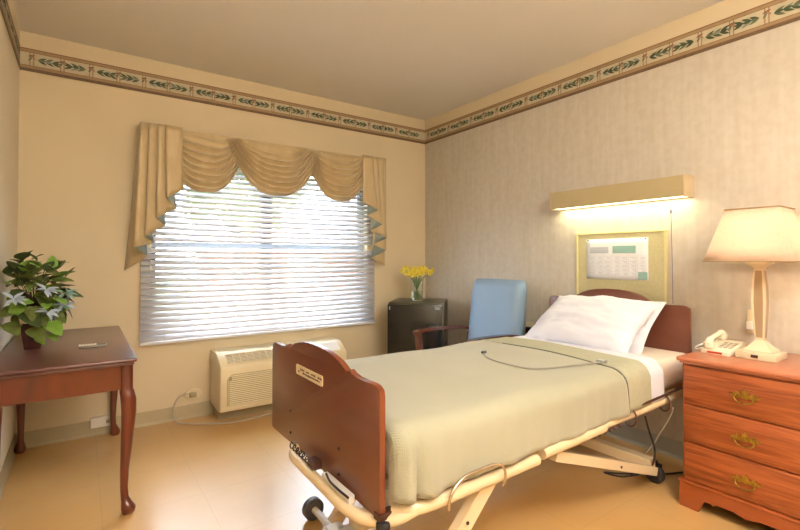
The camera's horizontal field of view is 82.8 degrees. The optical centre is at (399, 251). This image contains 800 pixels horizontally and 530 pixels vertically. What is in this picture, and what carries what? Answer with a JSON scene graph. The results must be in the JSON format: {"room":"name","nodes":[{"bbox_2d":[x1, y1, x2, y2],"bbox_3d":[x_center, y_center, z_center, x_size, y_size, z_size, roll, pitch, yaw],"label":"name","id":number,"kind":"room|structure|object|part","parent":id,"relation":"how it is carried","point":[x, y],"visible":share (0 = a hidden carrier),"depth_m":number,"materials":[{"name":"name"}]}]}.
{"room":"care facility","nodes":[
{"label":"care facility","id":0,"kind":"room"},
{"bbox_2d":[0,0,19,470],"bbox_3d":[-1.010,-0.113,0.777,0.100,2.650,5.030,1,-1,-35],"label":"wall","id":1,"kind":"structure","parent":0,"point":[9,68],"depth_m":2.47,"materials":[{"name":"beige paint"}]},
{"bbox_2d":[0,434,15,499],"bbox_3d":[-0.959,1.161,0.784,0.014,0.102,5.016,1,-1,-35],"label":"baseboard","id":2,"kind":"structure","parent":1,"relation":"attached to","point":[4,473],"depth_m":2.50,"materials":[{"name":"plastic"}]},
{"bbox_2d":[0,0,19,68],"bbox_3d":[-0.965,-1.259,0.826,0.006,0.148,5.030,1,-1,-35],"label":"trim","id":3,"kind":"structure","parent":1,"relation":"attached to","point":[4,7],"depth_m":2.49,"materials":[{"name":"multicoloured paper"}]},
{"bbox_2d":[15,30,424,432],"bbox_3d":[-1.119,-0.065,3.866,3.476,2.650,0.150,1,-1,-35],"label":"wall","id":4,"kind":"structure","parent":0,"point":[77,146],"depth_m":3.20,"materials":[{"name":"beige paint"}]},
{"bbox_2d":[90,414,109,428],"bbox_3d":[-2.036,1.158,3.083,0.114,0.070,0.035,1,-1,-35],"label":"outlet box","id":5,"kind":"object","parent":4,"relation":"attached to","point":[99,421],"visible":0.91,"depth_m":3.07,"materials":[{"name":"white plastic"}]},
{"bbox_2d":[15,400,212,447],"bbox_3d":[-1.072,1.208,3.779,3.276,0.102,0.014,1,-1,-35],"label":"baseboard","id":6,"kind":"structure","parent":4,"relation":"attached to","point":[51,435],"depth_m":3.11,"materials":[{"name":"plastic"}]},
{"bbox_2d":[184,388,201,398],"bbox_3d":[-1.557,1.078,3.423,0.124,0.077,0.038,1,-1,-35],"label":"wall outlet","id":7,"kind":"object","parent":4,"relation":"attached to","point":[194,393],"visible":1,"depth_m":3.42,"materials":[{"name":"beige plastic"}]},
{"bbox_2d":[19,47,424,143],"bbox_3d":[-1.073,-1.213,3.819,3.276,0.148,0.006,1,-1,-35],"label":"trim","id":8,"kind":"structure","parent":4,"relation":"attached to","point":[32,60],"depth_m":3.48,"materials":[{"name":"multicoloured paper"}]},
{"bbox_2d":[124,121,386,269],"bbox_3d":[-1.022,-0.371,3.713,2.096,1.023,0.216,1,-1,-35],"label":"swag valance","id":9,"kind":"object","parent":4,"relation":"attached to","point":[168,157],"visible":1,"depth_m":3.45,"materials":[{"name":"beige fabric"}]},
{"bbox_2d":[150,187,363,318],"bbox_3d":[-1.112,-0.065,3.881,1.825,1.410,0.074,1,-1,-35],"label":"window","id":10,"kind":"structure","parent":4,"relation":"in","point":[155,244],"depth_m":3.83,"materials":[{"name":"white metal"}]},
{"bbox_3d":[-1.106,-0.042,3.873,1.825,0.040,0.054,1,-1,-35],"label":"meeting rail","id":11,"kind":"part","parent":10,"relation":"part of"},
{"bbox_2d":[139,168,375,345],"bbox_3d":[-1.037,-0.071,3.771,1.955,1.492,0.071,1,-1,-35],"label":"window blind","id":12,"kind":"object","parent":10,"relation":"attached to","point":[293,268],"visible":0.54,"depth_m":3.68,"materials":[{"name":"white plastic"}]},
{"bbox_3d":[-1.714,-0.069,3.307,0.002,1.440,0.050,1,-1,-35],"label":"ladder cord","id":13,"kind":"part","parent":12,"relation":"part of","materials":[{"name":"white fabric"}]},
{"bbox_3d":[-1.313,-0.064,3.589,0.002,1.440,0.050,1,-1,-35],"label":"ladder cord","id":14,"kind":"part","parent":12,"relation":"part of","materials":[{"name":"white fabric"}]},
{"bbox_3d":[-1.043,0.666,3.768,1.955,0.019,0.044,1,-1,-35],"label":"rail","id":15,"kind":"part","parent":12,"relation":"part of","materials":[{"name":"white plastic"}]},
{"bbox_3d":[-0.814,-0.059,3.940,0.002,1.440,0.050,1,-1,-35],"label":"ladder cord","id":16,"kind":"part","parent":12,"relation":"part of","materials":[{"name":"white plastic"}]},
{"bbox_3d":[-0.373,-0.054,4.251,0.002,1.440,0.050,1,-1,-35],"label":"ladder cord","id":17,"kind":"part","parent":12,"relation":"part of","materials":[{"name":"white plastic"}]},
{"bbox_2d":[12,0,723,119],"bbox_3d":[0.356,-1.472,1.790,3.476,0.100,5.280,1,-1,-35],"label":"ceiling","id":18,"kind":"structure","parent":0,"point":[418,59],"depth_m":2.96,"materials":[{"name":"paint"}]},
{"bbox_2d":[0,410,777,529],"bbox_3d":[0.356,1.277,1.747,3.476,0.100,5.280,1,-1,-35],"label":"floor","id":19,"kind":"structure","parent":0,"point":[242,475],"depth_m":2.35,"materials":[{"name":"laminate"}]},
{"bbox_2d":[0,326,137,514],"bbox_3d":[-1.811,0.871,2.475,0.561,0.735,1.245,1,-1,-35],"label":"console table","id":20,"kind":"object","parent":19,"relation":"on","point":[58,369],"visible":0.91,"depth_m":2.12,"materials":[{"name":"brown wood"}]},
{"bbox_3d":[-1.684,0.879,1.868,0.065,0.701,0.070,1,-1,-35],"label":"leg","id":21,"kind":"part","parent":20,"relation":"part of","materials":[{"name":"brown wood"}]},
{"bbox_3d":[-2.348,0.893,2.807,0.064,0.701,0.064,1,-1,-35],"label":"leg","id":22,"kind":"part","parent":20,"relation":"part of","materials":[{"name":"brown wood"}]},
{"bbox_2d":[0,250,82,349],"bbox_3d":[-1.874,0.247,2.388,0.348,0.510,0.514,1,-1,-35],"label":"potted plant","id":23,"kind":"object","parent":20,"relation":"on","point":[45,310],"visible":1,"depth_m":2.29,"materials":[{"name":"green plant"}]},
{"bbox_3d":[-1.823,0.228,2.153,0.061,0.069,0.093,-1,-1,33],"label":"silk flower","id":24,"kind":"part","parent":23,"relation":"part of","materials":[{"name":"white fabric"}]},
{"bbox_3d":[-1.907,0.441,2.357,0.103,0.122,0.103,1,-1,-35],"label":"pot","id":25,"kind":"part","parent":23,"relation":"part of","materials":[{"name":"brown ceramic"}]},
{"bbox_3d":[-1.742,0.195,2.240,0.059,0.083,0.100,-1,-1,37],"label":"silk flower","id":26,"kind":"part","parent":23,"relation":"part of","materials":[{"name":"white fabric"}]},
{"bbox_3d":[-1.724,0.314,2.235,0.063,0.075,0.110,0,-1,26],"label":"silk flower","id":27,"kind":"part","parent":23,"relation":"part of","materials":[{"name":"white fabric"}]},
{"bbox_3d":[-1.734,0.273,2.349,0.098,0.087,0.073,0,-1,-6],"label":"silk flower","id":28,"kind":"part","parent":23,"relation":"part of","materials":[{"name":"white fabric"}]},
{"bbox_3d":[-1.706,0.227,2.329,0.067,0.062,0.103,-1,-1,31],"label":"silk flower","id":29,"kind":"part","parent":23,"relation":"part of","materials":[{"name":"white fabric"}]},
{"bbox_2d":[78,343,106,347],"bbox_3d":[-1.618,0.494,2.388,0.124,0.016,0.040,1,-1,-31],"label":"remote control","id":30,"kind":"object","parent":20,"relation":"on","point":[93,344],"visible":1,"depth_m":2.37,"materials":[{"name":"grey plastic"}]},
{"bbox_3d":[-1.943,0.897,3.091,0.068,0.701,0.064,1,-1,-35],"label":"leg","id":31,"kind":"part","parent":20,"relation":"part of","materials":[{"name":"brown wood"}]},
{"bbox_3d":[-1.289,0.883,2.146,0.070,0.701,0.070,1,-1,-35],"label":"leg","id":32,"kind":"part","parent":20,"relation":"part of","materials":[{"name":"brown wood"}]},
{"bbox_2d":[173,336,345,424],"bbox_3d":[-1.065,1.007,3.583,1.292,0.498,0.332,1,-1,-35],"label":"air conditioner","id":33,"kind":"object","parent":19,"relation":"on","point":[240,376],"visible":0.62,"depth_m":3.38,"materials":[{"name":"beige plastic"}]},
{"bbox_3d":[-1.151,1.156,3.465,1.054,0.195,0.240,0,-1,-25],"label":"power cord","id":34,"kind":"part","parent":33,"relation":"part of","materials":[{"name":"beige plastic"}]},
{"bbox_2d":[224,349,271,363],"bbox_3d":[-1.031,0.791,3.495,0.599,0.060,0.089,1,-1,-35],"label":"grille","id":35,"kind":"object","parent":33,"relation":"attached to","point":[255,356],"depth_m":3.41,"materials":[{"name":"beige plastic"}]},
{"bbox_2d":[229,372,271,405],"bbox_3d":[-0.860,1.016,3.530,0.904,0.202,0.008,1,-1,-35],"label":"grille","id":36,"kind":"object","parent":33,"relation":"attached to","point":[245,388],"depth_m":3.36,"materials":[{"name":"beige plastic"}]},
{"bbox_3d":[-0.635,0.798,3.773,0.273,0.055,0.088,1,-1,-35],"label":"control door","id":37,"kind":"part","parent":33,"relation":"part of","materials":[{"name":"white plastic"}]},
{"bbox_2d":[387,298,447,353],"bbox_3d":[0.174,0.861,4.203,0.500,0.808,0.512,0,-1,10],"label":"mini refrigerator","id":38,"kind":"object","parent":19,"relation":"on","point":[405,316],"visible":0.44,"depth_m":3.98,"materials":[{"name":"black metal"}]},
{"bbox_2d":[410,278,422,300],"bbox_3d":[0.157,0.355,4.213,0.124,0.205,0.124,1,-1,-35],"label":"glass vase","id":39,"kind":"object","parent":38,"relation":"on","point":[416,284],"visible":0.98,"depth_m":4.16,"materials":[{"name":"clear glass"}]},
{"bbox_3d":[0.289,0.738,3.931,0.080,0.230,0.012,0,-1,10],"label":"handle","id":40,"kind":"part","parent":38,"relation":"part of","materials":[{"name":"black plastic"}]},
{"bbox_2d":[412,278,526,349],"bbox_3d":[0.560,0.739,3.482,0.713,1.038,0.614,1,-1,-35],"label":"armchair","id":41,"kind":"object","parent":19,"relation":"on","point":[498,306],"visible":0.36,"depth_m":3.54,"materials":[{"name":"blue leather"}]},
{"bbox_3d":[0.152,0.943,3.528,0.067,0.625,0.052,1,-1,-35],"label":"leg","id":42,"kind":"part","parent":41,"relation":"part of","materials":[{"name":"brown wood"}]},
{"bbox_3d":[0.346,0.629,3.673,0.581,0.047,0.059,1,-1,-35],"label":"arm","id":43,"kind":"part","parent":41,"relation":"part of","materials":[{"name":"brown wood"}]},
{"bbox_3d":[0.666,0.622,3.219,0.581,0.047,0.059,1,-1,-35],"label":"arm","id":44,"kind":"part","parent":41,"relation":"part of","materials":[{"name":"brown wood"}]},
{"bbox_3d":[0.771,0.529,3.634,0.196,0.614,0.535,1,-1,-35],"label":"backrest","id":45,"kind":"part","parent":41,"relation":"part of","materials":[{"name":"blue leather"}]},
{"bbox_2d":[272,288,691,529],"bbox_3d":[0.517,0.736,2.335,2.176,1.001,1.071,1,-1,-35],"label":"hospital bed","id":46,"kind":"object","parent":19,"relation":"on","point":[331,414],"visible":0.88,"depth_m":1.70,"materials":[{"name":"brown wood"}]},
{"bbox_3d":[-0.361,0.489,1.798,0.004,0.040,0.252,1,-1,-35],"label":"name plate","id":47,"kind":"part","parent":46,"relation":"part of","materials":[{"name":"beige plastic"}]},
{"bbox_3d":[-0.325,0.593,1.768,0.023,0.455,0.944,1,-1,-35],"label":"footboard","id":48,"kind":"part","parent":46,"relation":"part of","materials":[{"name":"brown wood"}]},
{"bbox_3d":[-0.160,0.987,2.024,0.355,0.377,0.036,1,-1,-39],"label":"lift arm","id":49,"kind":"part","parent":46,"relation":"part of","materials":[{"name":"beige paint"}]},
{"bbox_3d":[-0.288,0.789,1.711,0.088,0.075,0.750,1,-1,-35],"label":"cross panel","id":50,"kind":"part","parent":46,"relation":"part of","materials":[{"name":"white paint"}]},
{"bbox_3d":[0.254,0.799,1.551,0.648,0.058,0.080,1,-1,-31],"label":"foot rail","id":51,"kind":"part","parent":46,"relation":"part of","materials":[{"name":"beige metal"}]},
{"bbox_3d":[0.182,0.979,1.538,0.355,0.377,0.036,1,-1,-31],"label":"lift arm","id":52,"kind":"part","parent":46,"relation":"part of","materials":[{"name":"beige paint"}]},
{"bbox_2d":[344,340,629,504],"bbox_3d":[0.249,0.649,2.105,1.290,0.244,0.995,1,-1,-35],"label":"blanket","id":53,"kind":"object","parent":46,"relation":"on","point":[452,412],"visible":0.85,"depth_m":1.73,"materials":[{"name":"beige fabric"}]},
{"bbox_2d":[481,350,606,368],"bbox_3d":[0.671,0.529,2.172,0.603,0.020,0.272,0,-1,20],"label":"cord","id":54,"kind":"object","parent":53,"relation":"on","point":[598,361],"visible":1,"depth_m":2.13,"materials":[{"name":"grey plastic"}]},
{"bbox_3d":[0.558,0.650,2.336,2.043,0.163,0.915,1,-1,-35],"label":"mattress","id":55,"kind":"part","parent":46,"relation":"part of","materials":[{"name":"beige fabric"}]},
{"bbox_2d":[483,337,651,411],"bbox_3d":[0.857,0.639,2.543,0.223,0.216,0.983,1,-1,-35],"label":"fold","id":56,"kind":"object","parent":46,"relation":"on","point":[637,375],"visible":0.89,"depth_m":2.22,"materials":[{"name":"fabric"}]},
{"bbox_2d":[502,343,630,412],"bbox_3d":[0.833,0.640,2.388,0.032,0.220,0.756,1,-1,-35],"label":"strap","id":57,"kind":"object","parent":56,"relation":"on","point":[618,371],"visible":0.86,"depth_m":2.26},
{"bbox_3d":[0.687,0.781,1.867,0.485,0.066,0.083,1,-1,-35],"label":"rail","id":58,"kind":"part","parent":46,"relation":"part of","materials":[{"name":"beige metal"}]},
{"bbox_2d":[515,336,664,402],"bbox_3d":[0.972,0.644,2.623,0.220,0.209,0.969,1,-1,-35],"label":"sheet","id":59,"kind":"object","parent":46,"relation":"on","point":[655,370],"visible":0.39,"depth_m":2.29,"materials":[{"name":"white fabric"}]},
{"bbox_2d":[523,295,660,352],"bbox_3d":[1.159,0.422,2.796,0.419,0.291,0.687,1,-1,-35],"label":"pillow","id":60,"kind":"object","parent":46,"relation":"on","point":[610,323],"visible":0.98,"depth_m":2.67,"materials":[{"name":"white fabric"}]},
{"bbox_3d":[0.971,0.983,2.098,0.894,0.350,0.036,1,-1,-37],"label":"lift arm","id":61,"kind":"part","parent":46,"relation":"part of","materials":[{"name":"beige paint"}]},
{"bbox_3d":[1.385,0.526,2.972,0.025,0.560,0.944,1,-1,-35],"label":"headboard","id":62,"kind":"part","parent":46,"relation":"part of","materials":[{"name":"brown wood"}]},
{"bbox_2d":[576,295,666,353],"bbox_3d":[1.268,0.446,2.866,0.314,0.292,0.665,1,-1,-35],"label":"pillow","id":63,"kind":"object","parent":46,"relation":"on","point":[636,347],"visible":0.12,"depth_m":2.60,"materials":[{"name":"white fabric"}]},
{"bbox_2d":[603,416,683,476],"bbox_3d":[1.380,1.023,2.502,0.651,0.434,0.337,1,-1,-35],"label":"power cable","id":64,"kind":"object","parent":46,"relation":"hanging from","point":[647,425],"visible":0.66,"depth_m":2.46,"materials":[{"name":"black rubber"}]},
{"bbox_3d":[1.223,0.760,2.230,0.861,0.065,0.044,1,-1,-35],"label":"head rail","id":65,"kind":"part","parent":46,"relation":"part of","materials":[{"name":"beige metal"}]},
{"bbox_2d":[643,407,673,453],"bbox_3d":[1.307,1.012,2.489,0.068,0.451,0.449,0,-1,-25],"label":"cable","id":66,"kind":"object","parent":46,"relation":"hanging from","point":[667,421],"visible":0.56,"depth_m":2.36,"materials":[{"name":"beige plastic"}]},
{"bbox_3d":[1.339,0.725,2.292,0.641,0.030,0.018,1,-1,-35],"label":"rod","id":67,"kind":"part","parent":46,"relation":"part of","materials":[{"name":"brown metal"}]},
{"bbox_2d":[676,350,799,529],"bbox_3d":[1.728,0.872,2.141,0.555,0.722,0.556,1,-1,-35],"label":"chest","id":68,"kind":"object","parent":19,"relation":"on","point":[741,416],"visible":0.96,"depth_m":2.01,"materials":[{"name":"brown wood"}]},
{"bbox_2d":[694,330,745,356],"bbox_3d":[1.685,0.463,2.362,0.319,0.104,0.165,1,-1,-35],"label":"telephone","id":69,"kind":"object","parent":68,"relation":"on","point":[717,343],"visible":0.99,"depth_m":2.29,"materials":[{"name":"beige plastic"}]},
{"bbox_3d":[1.531,0.824,2.004,0.025,0.174,0.496,1,-1,-35],"label":"drawer","id":70,"kind":"part","parent":68,"relation":"part of","materials":[{"name":"brown wood"}]},
{"bbox_3d":[1.531,0.638,2.006,0.025,0.182,0.496,1,-1,-35],"label":"drawer","id":71,"kind":"part","parent":68,"relation":"part of","materials":[{"name":"brown wood"}]},
{"bbox_3d":[1.531,1.006,2.001,0.025,0.174,0.496,1,-1,-35],"label":"drawer","id":72,"kind":"part","parent":68,"relation":"part of","materials":[{"name":"brown wood"}]},
{"bbox_3d":[1.518,0.630,1.997,0.003,0.046,0.120,1,-1,-35],"label":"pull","id":73,"kind":"part","parent":68,"relation":"part of","materials":[{"name":"gold metal"}]},
{"bbox_3d":[1.518,0.818,1.994,0.003,0.046,0.120,1,-1,-35],"label":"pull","id":74,"kind":"part","parent":68,"relation":"part of","materials":[{"name":"gold metal"}]},
{"bbox_3d":[1.518,1.002,1.992,0.003,0.046,0.120,1,-1,-35],"label":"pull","id":75,"kind":"part","parent":68,"relation":"part of","materials":[{"name":"gold metal"}]},
{"bbox_2d":[702,205,799,362],"bbox_3d":[1.733,0.153,2.183,0.361,0.718,0.361,1,-1,-35],"label":"table lamp","id":76,"kind":"object","parent":68,"relation":"on","point":[758,237],"visible":1,"depth_m":2.12,"materials":[{"name":"beige plastic"}]},
{"bbox_3d":[1.733,0.048,2.185,0.361,0.007,0.361,1,-1,-35],"label":"shade trim","id":77,"kind":"part","parent":76,"relation":"part of","materials":[{"name":"beige fabric"}]},
{"bbox_3d":[1.733,-0.077,2.187,0.353,0.250,0.353,1,-1,-35],"label":"lamp shade","id":78,"kind":"part","parent":76,"relation":"part of","materials":[{"name":"beige fabric"}]},
{"bbox_3d":[1.713,0.252,2.167,0.009,0.320,0.037,1,-1,-35],"label":"column panel","id":79,"kind":"part","parent":76,"relation":"part of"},
{"bbox_3d":[1.733,-0.202,2.188,0.221,0.007,0.221,1,-1,-35],"label":"shade trim","id":80,"kind":"part","parent":76,"relation":"part of","materials":[{"name":"beige fabric"}]},
{"bbox_3d":[1.748,0.252,2.161,0.037,0.320,0.009,1,-1,-35],"label":"column panel","id":81,"kind":"part","parent":76,"relation":"part of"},
{"bbox_2d":[425,10,799,441],"bbox_3d":[1.752,-0.083,2.719,0.100,2.650,5.030,1,-1,-35],"label":"wall","id":82,"kind":"structure","parent":0,"point":[726,117],"depth_m":2.90,"materials":[{"name":"paint"}]},
{"bbox_2d":[526,322,533,333],"bbox_3d":[1.027,0.624,3.614,0.039,0.115,0.075,1,-1,-35],"label":"wall outlet","id":83,"kind":"object","parent":82,"relation":"attached to","point":[529,325],"visible":0.55,"depth_m":3.61,"materials":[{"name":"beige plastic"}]},
{"bbox_3d":[1.039,0.624,3.622,0.010,0.115,0.075,1,-1,-35],"label":"plate","id":84,"kind":"part","parent":83,"relation":"part of","materials":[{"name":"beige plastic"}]},
{"bbox_2d":[425,0,799,143],"bbox_3d":[1.707,-1.282,2.706,0.006,0.251,5.030,1,-1,-35],"label":"trim","id":85,"kind":"structure","parent":82,"relation":"attached to","point":[725,22],"depth_m":2.98,"materials":[{"name":"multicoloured paper"}]},
{"bbox_2d":[576,229,667,303],"bbox_3d":[1.456,0.168,3.024,0.021,0.598,0.619,1,-1,-35],"label":"bulletin board","id":86,"kind":"object","parent":82,"relation":"attached to","point":[656,288],"visible":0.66,"depth_m":2.90,"materials":[{"name":"fabric"}]},
{"bbox_2d":[586,237,648,280],"bbox_3d":[1.439,0.051,3.031,0.010,0.273,0.427,1,-1,-35],"label":"wall calendar","id":87,"kind":"object","parent":86,"relation":"attached to","point":[619,258],"visible":1,"depth_m":3.02,"materials":[{"name":"white paper"}]},
{"bbox_2d":[550,174,693,297],"bbox_3d":[1.416,-0.061,2.999,0.122,0.756,0.915,1,-1,-35],"label":"light","id":88,"kind":"object","parent":82,"relation":"attached to","point":[678,186],"visible":1,"depth_m":2.88,"materials":[{"name":"beige metal"}]},
{"bbox_2d":[557,196,684,209],"bbox_3d":[1.417,-0.323,3.004,0.100,0.012,0.889,1,-1,-35],"label":"diffuser","id":89,"kind":"object","parent":88,"relation":"attached to","point":[622,199],"depth_m":2.99,"materials":[{"name":"beige plastic"}]},
{"bbox_3d":[1.617,-0.001,2.699,0.023,0.626,0.011,1,-1,-35],"label":"pull cord","id":90,"kind":"part","parent":88,"relation":"part of","materials":[{"name":"grey metal"}]},
{"bbox_2d":[605,423,683,460],"bbox_3d":[1.709,1.190,2.661,0.014,0.102,5.016,1,-1,-35],"label":"baseboard","id":91,"kind":"structure","parent":82,"relation":"attached to","point":[663,445],"depth_m":2.87,"materials":[{"name":"grey plastic"}]},
{"bbox_2d":[746,310,753,332],"bbox_3d":[1.883,0.375,2.401,0.039,0.125,0.080,1,-1,-35],"label":"wall outlet","id":92,"kind":"object","parent":82,"relation":"attached to","point":[749,324],"visible":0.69,"depth_m":2.42,"materials":[{"name":"beige plastic"}]},
{"label":"outside","id":93,"kind":"structure","parent":0,"visible":0},
{"bbox_2d":[156,281,355,323],"bbox_3d":[-10.172,1.830,19.649,42.000,0.050,36.110,1,-1,-35],"label":"lawn","id":94,"kind":"structure","parent":93,"point":[190,281],"depth_m":15.09,"materials":[{"name":"green plant"}]},
{"bbox_2d":[181,169,311,317],"bbox_3d":[-3.332,-0.690,9.323,3.163,4.679,3.180,1,-1,-35],"label":"tree","id":95,"kind":"object","parent":94,"relation":"on","point":[238,169],"visible":0.09,"depth_m":8.99,"materials":[{"name":"green plant"}]},
{"bbox_3d":[-3.332,-1.617,9.337,3.163,2.824,3.180,1,-1,-35],"label":"crown","id":96,"kind":"part","parent":95,"relation":"part of","materials":[{"name":"green plant"}]},
{"bbox_2d":[189,208,355,307],"bbox_3d":[-2.579,0.116,17.137,9.100,3.300,5.600,1,-1,-35],"label":"brick building","id":97,"kind":"structure","parent":94,"relation":"on","point":[274,208],"depth_m":14.39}
]}

